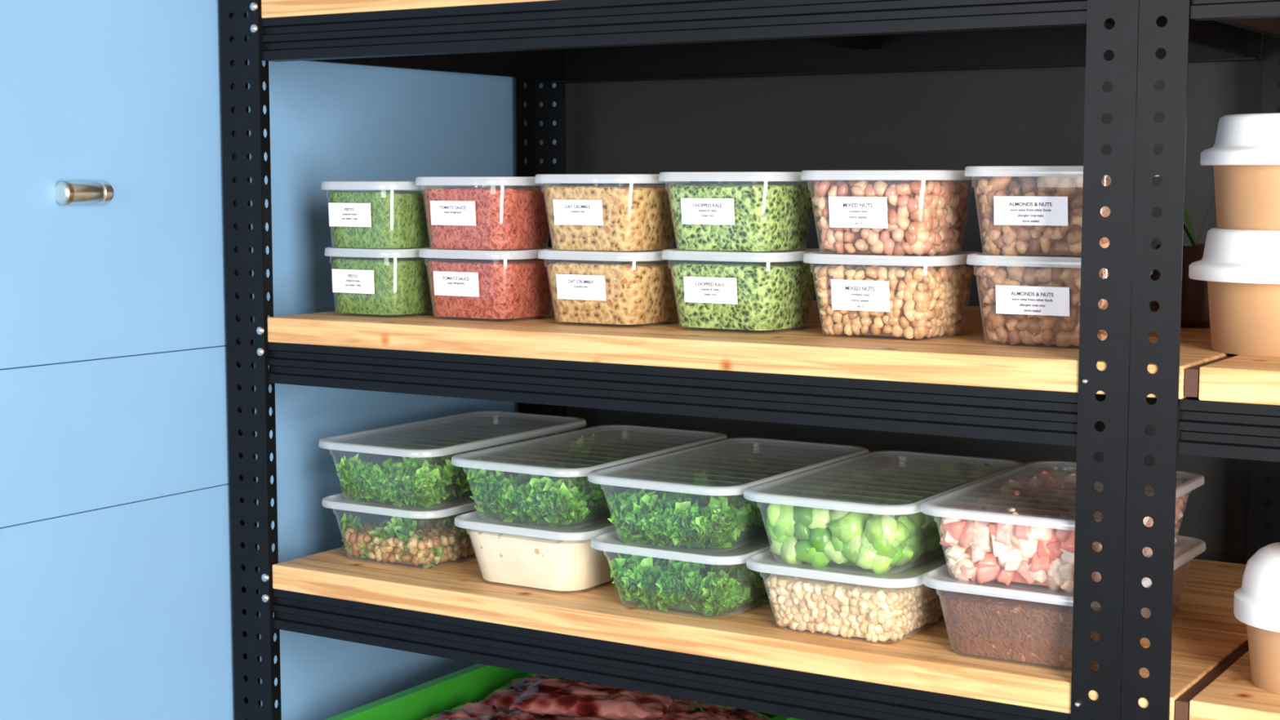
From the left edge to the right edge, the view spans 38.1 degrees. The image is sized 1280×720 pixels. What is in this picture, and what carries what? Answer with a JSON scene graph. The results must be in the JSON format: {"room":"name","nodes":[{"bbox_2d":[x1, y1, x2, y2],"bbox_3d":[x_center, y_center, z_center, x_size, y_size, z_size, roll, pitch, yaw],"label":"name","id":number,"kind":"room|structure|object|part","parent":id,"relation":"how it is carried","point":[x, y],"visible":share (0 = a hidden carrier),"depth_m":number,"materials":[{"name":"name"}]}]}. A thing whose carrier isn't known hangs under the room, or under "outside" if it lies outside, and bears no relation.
{"room":"food storage room","nodes":[
{"label":"food storage room","id":0,"kind":"room"},
{"bbox_2d":[0,345,242,528],"bbox_3d":[-1.419,0.204,1.166,0.051,0.186,3.230,3,7,32],"label":"drawer front","id":1,"kind":"object","parent":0,"point":[76,437],"visible":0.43,"depth_m":2.32,"materials":[{"name":"blue paint"}]},
{"bbox_2d":[0,483,245,719],"bbox_3d":[-1.419,0.482,1.193,0.051,0.370,3.230,3,7,32],"label":"drawer front","id":2,"kind":"object","parent":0,"point":[124,611],"visible":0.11,"depth_m":2.35,"materials":[{"name":"blue paint"}]},
{"bbox_2d":[232,11,557,719],"bbox_3d":[-0.359,-0.096,2.841,0.050,2.600,0.769,3,7,32],"label":"wall","id":3,"kind":"structure","parent":0,"point":[330,122],"depth_m":2.68,"materials":[{"name":"blue paint"}]},
{"bbox_2d":[565,33,1279,564],"bbox_3d":[1.585,-0.025,2.118,4.138,2.600,0.060,3,7,32],"label":"wall","id":4,"kind":"structure","parent":0,"point":[957,120],"depth_m":2.82,"materials":[{"name":"black paint"}]},
{"bbox_3d":[0.525,1.459,0.560,4.138,0.050,4.060,3,7,32],"label":"floor","id":5,"kind":"structure","parent":0,"visible":0},
{"bbox_2d":[219,0,1279,719],"bbox_3d":[0.173,0.176,2.452,1.272,2.135,0.709,3,7,32],"label":"metal shelving unit","id":6,"kind":"object","parent":5,"relation":"on","point":[962,385],"visible":0.77,"depth_m":2.18,"materials":[{"name":"black metal"}]},
{"bbox_3d":[-0.538,0.170,2.513,0.002,2.135,0.047,3,7,32],"label":"post","id":7,"kind":"part","parent":6,"relation":"part of","materials":[{"name":"black metal"}]},
{"bbox_3d":[-0.522,0.173,2.475,0.068,2.135,0.002,3,7,32],"label":"post","id":8,"kind":"part","parent":6,"relation":"part of","materials":[{"name":"black metal"}]},
{"bbox_2d":[324,246,442,316],"bbox_3d":[-0.339,-0.106,2.479,0.140,0.090,0.129,3,7,32],"label":"storage container","id":9,"kind":"object","parent":6,"relation":"on","point":[378,282],"visible":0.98,"depth_m":2.43,"materials":[{"name":"green food"}]},
{"bbox_3d":[-0.339,-0.149,2.475,0.130,0.004,0.119,3,7,32],"label":"lid panel","id":10,"kind":"part","parent":9,"relation":"part of","materials":[{"name":"plastic"}]},
{"bbox_2d":[320,181,444,248],"bbox_3d":[-0.343,-0.193,2.473,0.140,0.091,0.129,3,7,32],"label":"storage container","id":11,"kind":"object","parent":9,"relation":"on","point":[398,219],"visible":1,"depth_m":2.42,"materials":[{"name":"clear plastic"}]},
{"bbox_2d":[321,492,478,569],"bbox_3d":[-0.252,0.218,2.603,0.205,0.085,0.395,3,7,32],"label":"storage container","id":12,"kind":"object","parent":6,"relation":"on","point":[417,535],"visible":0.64,"depth_m":2.46,"materials":[{"name":"plastic"}]},
{"bbox_3d":[-0.252,0.178,2.599,0.195,0.004,0.385,3,7,32],"label":"lid panel","id":13,"kind":"part","parent":12,"relation":"part of","materials":[{"name":"plastic"}]},
{"bbox_2d":[318,410,586,507],"bbox_3d":[-0.255,0.140,2.598,0.205,0.088,0.395,3,7,32],"label":"storage container","id":14,"kind":"object","parent":12,"relation":"on","point":[427,477],"visible":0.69,"depth_m":2.48,"materials":[{"name":"plastic"}]},
{"bbox_3d":[-0.255,0.098,2.593,0.187,0.004,0.377,3,7,32],"label":"lid panel","id":15,"kind":"part","parent":14,"relation":"part of","materials":[{"name":"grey plastic"}]},
{"bbox_2d":[418,247,555,320],"bbox_3d":[-0.193,-0.100,2.418,0.160,0.091,0.147,3,7,32],"label":"storage container","id":16,"kind":"object","parent":6,"relation":"on","point":[500,285],"visible":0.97,"depth_m":2.36,"materials":[{"name":"red food"}]},
{"bbox_2d":[443,276,469,280],"bbox_3d":[-0.235,-0.104,2.365,0.042,0.004,0.001,3,9,32],"label":"print","id":17,"kind":"object","parent":16,"relation":"on","point":[447,277],"depth_m":2.37},
{"bbox_3d":[-0.193,-0.144,2.414,0.150,0.004,0.137,3,7,32],"label":"lid panel","id":18,"kind":"part","parent":16,"relation":"part of","materials":[{"name":"plastic"}]},
{"bbox_2d":[415,176,561,250],"bbox_3d":[-0.197,-0.190,2.411,0.160,0.096,0.147,3,7,32],"label":"storage container","id":19,"kind":"object","parent":16,"relation":"on","point":[460,218],"visible":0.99,"depth_m":2.35,"materials":[{"name":"clear plastic"}]},
{"bbox_2d":[439,205,466,208],"bbox_3d":[-0.239,-0.194,2.359,0.042,0.004,0.001,3,13,32],"label":"print","id":20,"kind":"object","parent":19,"relation":"on","point":[444,206],"depth_m":2.36},
{"bbox_3d":[-0.186,0.116,3.061,0.002,2.135,0.050,3,7,32],"label":"post","id":21,"kind":"part","parent":6,"relation":"part of","materials":[{"name":"black metal"}]},
{"bbox_3d":[-0.148,0.115,3.066,0.062,2.135,0.002,3,7,32],"label":"post","id":22,"kind":"part","parent":6,"relation":"part of","materials":[{"name":"black metal"}]},
{"bbox_2d":[453,510,656,591],"bbox_3d":[-0.056,0.231,2.460,0.212,0.083,0.395,3,7,32],"label":"storage container","id":23,"kind":"object","parent":6,"relation":"on","point":[561,557],"visible":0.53,"depth_m":2.30,"materials":[{"name":"plastic"}]},
{"bbox_3d":[-0.056,0.192,2.457,0.202,0.004,0.385,3,7,32],"label":"lid panel","id":24,"kind":"part","parent":23,"relation":"part of","materials":[{"name":"plastic"}]},
{"bbox_2d":[451,424,727,526],"bbox_3d":[-0.060,0.155,2.455,0.212,0.084,0.395,3,7,32],"label":"storage container","id":25,"kind":"object","parent":23,"relation":"on","point":[561,495],"visible":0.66,"depth_m":2.34,"materials":[{"name":"plastic"}]},
{"bbox_3d":[-0.060,0.114,2.451,0.194,0.004,0.377,3,7,32],"label":"lid panel","id":26,"kind":"part","parent":25,"relation":"part of","materials":[{"name":"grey plastic"}]},
{"bbox_2d":[537,248,682,326],"bbox_3d":[-0.030,-0.093,2.328,0.165,0.093,0.152,3,7,32],"label":"storage container","id":27,"kind":"object","parent":6,"relation":"on","point":[603,288],"visible":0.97,"depth_m":2.27,"materials":[{"name":"beige food"}]},
{"bbox_2d":[568,279,593,283],"bbox_3d":[-0.073,-0.096,2.274,0.037,0.004,0.001,3,10,32],"label":"print","id":28,"kind":"object","parent":27,"relation":"on","point":[584,282],"depth_m":2.27},
{"bbox_3d":[-0.030,-0.137,2.324,0.155,0.004,0.142,3,7,32],"label":"lid panel","id":29,"kind":"part","parent":27,"relation":"part of","materials":[{"name":"plastic"}]},
{"bbox_2d":[534,173,690,252],"bbox_3d":[-0.034,-0.184,2.321,0.165,0.097,0.152,3,7,32],"label":"storage container","id":30,"kind":"object","parent":27,"relation":"on","point":[599,218],"visible":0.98,"depth_m":2.26,"materials":[{"name":"clear plastic"}]},
{"bbox_2d":[564,204,590,208],"bbox_3d":[-0.076,-0.188,2.267,0.037,0.004,0.001,3,9,32],"label":"print","id":31,"kind":"object","parent":30,"relation":"on","point":[581,206],"depth_m":2.27},
{"bbox_2d":[590,529,772,617],"bbox_3d":[0.122,0.247,2.329,0.214,0.085,0.395,3,7,32],"label":"storage container","id":32,"kind":"object","parent":6,"relation":"on","point":[714,580],"visible":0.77,"depth_m":2.19,"materials":[{"name":"plastic"}]},
{"bbox_3d":[0.122,0.207,2.325,0.204,0.004,0.385,3,7,32],"label":"lid panel","id":33,"kind":"part","parent":32,"relation":"part of","materials":[{"name":"plastic"}]},
{"bbox_2d":[587,437,869,550],"bbox_3d":[0.118,0.169,2.323,0.214,0.087,0.395,3,7,32],"label":"storage container","id":34,"kind":"object","parent":32,"relation":"on","point":[696,511],"visible":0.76,"depth_m":2.21,"materials":[{"name":"plastic"}]},
{"bbox_3d":[0.118,0.127,2.319,0.196,0.004,0.377,3,7,32],"label":"lid panel","id":35,"kind":"part","parent":34,"relation":"part of","materials":[{"name":"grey plastic"}]},
{"bbox_2d":[661,248,826,332],"bbox_3d":[0.127,-0.086,2.244,0.170,0.096,0.156,3,7,32],"label":"storage container","id":36,"kind":"object","parent":6,"relation":"on","point":[750,291],"visible":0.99,"depth_m":2.19,"materials":[{"name":"green food"}]},
{"bbox_2d":[695,282,724,286],"bbox_3d":[0.083,-0.089,2.188,0.040,0.004,0.001,3,10,32],"label":"print","id":37,"kind":"object","parent":36,"relation":"on","point":[695,282],"depth_m":2.19},
{"bbox_2d":[658,171,823,252],"bbox_3d":[0.123,-0.178,2.237,0.170,0.096,0.156,3,7,32],"label":"storage container","id":38,"kind":"object","parent":36,"relation":"on","point":[731,217],"visible":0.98,"depth_m":2.18,"materials":[{"name":"clear plastic"}]},
{"bbox_2d":[693,203,721,207],"bbox_3d":[0.079,-0.182,2.182,0.040,0.004,0.001,3,10,32],"label":"print","id":39,"kind":"object","parent":38,"relation":"on","point":[702,205],"depth_m":2.18},
{"bbox_3d":[0.127,-0.132,2.240,0.160,0.004,0.146,3,7,32],"label":"lid panel","id":40,"kind":"part","parent":36,"relation":"part of","materials":[{"name":"plastic"}]},
{"bbox_2d":[746,547,947,642],"bbox_3d":[0.302,0.258,2.214,0.214,0.081,0.395,3,7,32],"label":"storage container","id":41,"kind":"object","parent":6,"relation":"on","point":[848,602],"visible":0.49,"depth_m":2.07,"materials":[{"name":"plastic"}]},
{"bbox_3d":[0.302,0.219,2.211,0.204,0.004,0.385,3,7,32],"label":"lid panel","id":42,"kind":"part","parent":41,"relation":"part of","materials":[{"name":"plastic"}]},
{"bbox_2d":[743,450,1026,574],"bbox_3d":[0.299,0.182,2.209,0.214,0.089,0.395,3,7,32],"label":"storage container","id":43,"kind":"object","parent":41,"relation":"on","point":[876,522],"visible":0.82,"depth_m":2.08,"materials":[{"name":"plastic"}]},
{"bbox_3d":[0.299,0.140,2.205,0.196,0.004,0.377,3,7,32],"label":"lid panel","id":44,"kind":"part","parent":43,"relation":"part of","materials":[{"name":"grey plastic"}]},
{"bbox_2d":[803,250,982,339],"bbox_3d":[0.294,-0.076,2.148,0.178,0.097,0.164,3,7,32],"label":"storage container","id":45,"kind":"object","parent":6,"relation":"on","point":[923,296],"visible":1,"depth_m":2.09,"materials":[{"name":"clear plastic"}]},
{"bbox_2d":[850,293,869,296],"bbox_3d":[0.248,-0.074,2.091,0.023,0.003,0.001,3,10,32],"label":"print","id":46,"kind":"object","parent":45,"relation":"on","point":[864,295],"depth_m":2.09},
{"bbox_2d":[845,286,875,290],"bbox_3d":[0.248,-0.081,2.089,0.036,0.005,0.001,3,15,32],"label":"print","id":47,"kind":"object","parent":45,"relation":"on","point":[847,287],"depth_m":2.09},
{"bbox_2d":[800,169,982,256],"bbox_3d":[0.290,-0.170,2.141,0.178,0.098,0.164,3,7,32],"label":"storage container","id":48,"kind":"object","parent":45,"relation":"on","point":[891,215],"visible":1,"depth_m":2.08,"materials":[{"name":"clear plastic"}]},
{"bbox_2d":[848,209,866,213],"bbox_3d":[0.245,-0.167,2.084,0.023,0.003,0.001,3,10,32],"label":"print","id":49,"kind":"object","parent":48,"relation":"on","point":[856,211],"depth_m":2.08},
{"bbox_2d":[843,203,872,207],"bbox_3d":[0.245,-0.174,2.082,0.036,0.005,0.001,3,10,32],"label":"print","id":50,"kind":"object","parent":48,"relation":"on","point":[845,205],"depth_m":2.08},
{"bbox_2d":[849,215,866,218],"bbox_3d":[0.245,-0.161,2.085,0.021,0.003,0.001,3,10,32],"label":"print","id":51,"kind":"object","parent":48,"relation":"on","point":[866,215],"depth_m":2.08},
{"bbox_3d":[0.294,-0.122,2.144,0.168,0.004,0.154,3,7,32],"label":"lid panel","id":52,"kind":"part","parent":45,"relation":"part of","materials":[{"name":"plastic"}]},
{"bbox_2d":[966,252,1151,347],"bbox_3d":[0.466,-0.067,2.040,0.182,0.099,0.167,3,7,32],"label":"storage container","id":53,"kind":"object","parent":6,"relation":"on","point":[1031,300],"visible":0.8,"depth_m":1.99,"materials":[{"name":"clear plastic"}]},
{"bbox_3d":[0.466,-0.115,2.035,0.172,0.004,0.157,3,7,32],"label":"lid panel","id":54,"kind":"part","parent":53,"relation":"part of","materials":[{"name":"plastic"}]},
{"bbox_2d":[1010,291,1053,296],"bbox_3d":[0.419,-0.070,1.979,0.047,0.004,0.001,3,9,32],"label":"print","id":55,"kind":"object","parent":53,"relation":"on","point":[1019,293],"depth_m":1.98},
{"bbox_2d":[1019,304,1044,306],"bbox_3d":[0.419,-0.058,1.982,0.028,0.004,0.001,3,10,32],"label":"print","id":56,"kind":"object","parent":53,"relation":"on","point":[1037,305],"depth_m":1.98},
{"bbox_2d":[1012,297,1052,301],"bbox_3d":[0.419,-0.064,1.980,0.045,0.004,0.001,3,9,32],"label":"print","id":57,"kind":"object","parent":53,"relation":"on","point":[1051,300],"depth_m":1.98},
{"bbox_2d":[964,165,1159,257],"bbox_3d":[0.462,-0.161,2.033,0.182,0.103,0.167,3,7,32],"label":"storage container","id":58,"kind":"object","parent":53,"relation":"on","point":[1027,211],"visible":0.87,"depth_m":1.98,"materials":[{"name":"clear plastic"}]},
{"bbox_2d":[1008,202,1051,206],"bbox_3d":[0.415,-0.166,1.972,0.047,0.004,0.001,3,9,32],"label":"print","id":59,"kind":"object","parent":58,"relation":"on","point":[1017,203],"depth_m":1.97},
{"bbox_2d":[1017,214,1043,217],"bbox_3d":[0.416,-0.154,1.974,0.028,0.004,0.001,3,10,32],"label":"print","id":60,"kind":"object","parent":58,"relation":"on","point":[1039,215],"depth_m":1.97},
{"bbox_2d":[1010,208,1050,212],"bbox_3d":[0.416,-0.160,1.973,0.045,0.004,0.001,3,9,32],"label":"print","id":61,"kind":"object","parent":58,"relation":"on","point":[1027,208],"depth_m":1.97},
{"bbox_2d":[922,534,1205,668],"bbox_3d":[0.487,0.266,2.101,0.216,0.085,0.395,3,7,32],"label":"storage container","id":62,"kind":"object","parent":6,"relation":"on","point":[1022,622],"visible":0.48,"depth_m":1.96,"materials":[{"name":"plastic"}]},
{"bbox_2d":[920,460,1204,592],"bbox_3d":[0.484,0.188,2.096,0.216,0.088,0.395,3,7,32],"label":"storage container","id":63,"kind":"object","parent":62,"relation":"on","point":[1024,531],"visible":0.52,"depth_m":1.97,"materials":[{"name":"plastic"}]},
{"bbox_3d":[0.484,0.147,2.092,0.198,0.004,0.377,3,7,32],"label":"lid panel","id":64,"kind":"part","parent":63,"relation":"part of","materials":[{"name":"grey plastic"}]},
{"bbox_3d":[0.487,0.225,2.097,0.206,0.004,0.385,3,7,32],"label":"lid panel","id":65,"kind":"part","parent":62,"relation":"part of","materials":[{"name":"plastic"}]},
{"bbox_3d":[0.461,0.233,1.864,0.051,2.135,0.002,3,7,32],"label":"post","id":66,"kind":"part","parent":6,"relation":"part of","materials":[{"name":"black metal"}]},
{"bbox_2d":[1149,195,1214,328],"bbox_3d":[0.684,-0.162,2.280,0.112,0.240,0.112,3,7,32],"label":"potted plant","id":67,"kind":"object","parent":6,"relation":"on","point":[1194,293],"visible":0.26,"depth_m":2.24,"materials":[{"name":"green plant"}]},
{"bbox_3d":[0.684,-0.092,2.287,0.112,0.100,0.112,3,7,32],"label":"pot","id":68,"kind":"part","parent":67,"relation":"part of","materials":[{"name":"brown ceramic"}]},
{"bbox_3d":[0.833,0.175,2.456,0.051,2.135,0.002,3,7,32],"label":"post","id":69,"kind":"part","parent":6,"relation":"part of","materials":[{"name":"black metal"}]},
{"bbox_3d":[-0.029,0.545,2.572,0.696,0.066,0.580,3,7,32],"label":"crate","id":70,"kind":"object","parent":6,"relation":"on","visible":0},
{"bbox_2d":[325,663,802,719],"bbox_3d":[-0.084,0.529,2.599,0.538,0.082,0.510,3,7,32],"label":"plastic tray","id":71,"kind":"object","parent":70,"relation":"in","point":[473,683],"visible":0.1,"depth_m":2.73,"materials":[{"name":"green plastic"}]},
{"bbox_2d":[421,702,551,719],"bbox_3d":[-0.216,0.529,2.616,0.220,0.059,0.170,4,7,38],"label":"package","id":72,"kind":"object","parent":71,"relation":"in","point":[468,711],"visible":1,"depth_m":2.64},
{"bbox_2d":[478,673,610,719],"bbox_3d":[-0.115,0.510,2.776,0.220,0.060,0.150,2,6,20],"label":"package","id":73,"kind":"object","parent":71,"relation":"in","point":[503,697],"visible":0.26,"depth_m":2.75},
{"bbox_2d":[647,697,771,719],"bbox_3d":[0.080,0.523,2.655,0.200,0.056,0.160,5,7,40],"label":"package","id":74,"kind":"object","parent":71,"relation":"in","point":[680,708],"visible":0.45,"depth_m":2.64},
{"bbox_2d":[509,677,675,719],"bbox_3d":[-0.062,0.487,2.670,0.220,0.039,0.150,1,6,12],"label":"meat","id":75,"kind":"object","parent":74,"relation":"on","point":[563,698],"visible":0.79,"depth_m":2.62,"materials":[{"name":"red food"}]},
{"bbox_2d":[1120,0,1279,719],"bbox_3d":[1.199,0.238,1.817,1.248,2.135,0.704,3,7,32],"label":"metal shelving unit","id":76,"kind":"object","parent":5,"relation":"on","point":[1230,408],"visible":0.98,"depth_m":1.81,"materials":[{"name":"black metal"}]},
{"bbox_3d":[0.504,0.236,1.837,0.048,2.135,0.002,3,7,32],"label":"post","id":77,"kind":"part","parent":76,"relation":"part of","materials":[{"name":"black metal"}]},
{"bbox_2d":[1188,227,1279,357],"bbox_3d":[0.679,-0.073,1.948,0.197,0.129,0.197,3,7,32],"label":"cup","id":78,"kind":"object","parent":76,"relation":"on","point":[1241,268],"visible":0.89,"depth_m":1.90,"materials":[{"name":"paper"}]},
{"bbox_3d":[0.679,-0.111,1.944,0.197,0.053,0.197,3,7,32],"label":"cup lid","id":79,"kind":"part","parent":78,"relation":"part of","materials":[{"name":"white plastic"}]},
{"bbox_2d":[1200,112,1279,230],"bbox_3d":[0.679,-0.195,1.936,0.180,0.122,0.180,3,7,32],"label":"cup","id":80,"kind":"object","parent":78,"relation":"on","point":[1244,156],"visible":0.94,"depth_m":1.89,"materials":[{"name":"paper"}]},
{"bbox_3d":[0.679,-0.229,1.933,0.180,0.052,0.180,3,7,32],"label":"cup lid","id":81,"kind":"part","parent":80,"relation":"part of","materials":[{"name":"white plastic"}]},
{"bbox_2d":[1233,542,1279,694],"bbox_3d":[0.675,0.260,1.872,0.144,0.140,0.144,3,7,32],"label":"cup","id":82,"kind":"object","parent":76,"relation":"on","point":[1256,603],"visible":1,"depth_m":1.85,"materials":[{"name":"paper"}]},
{"bbox_3d":[0.675,0.227,1.869,0.144,0.072,0.144,3,7,32],"label":"cup lid","id":83,"kind":"part","parent":82,"relation":"part of","materials":[{"name":"white plastic"}]},
{"bbox_3d":[-1.241,0.036,1.494,0.010,2.600,4.000,3,7,32],"label":"backing","id":84,"kind":"object","parent":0,"visible":0},
{"bbox_2d":[0,0,239,368],"bbox_3d":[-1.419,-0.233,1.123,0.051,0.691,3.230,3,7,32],"label":"door","id":85,"kind":"structure","parent":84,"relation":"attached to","point":[126,95],"depth_m":2.30,"materials":[{"name":"blue paint"}]},
{"bbox_2d":[54,181,113,204],"bbox_3d":[-0.677,-0.203,2.254,0.028,0.028,0.073,3,7,32],"label":"handle","id":86,"kind":"object","parent":85,"relation":"attached to","point":[66,193],"visible":1,"depth_m":2.24,"materials":[{"name":"silver metal"}]}
]}

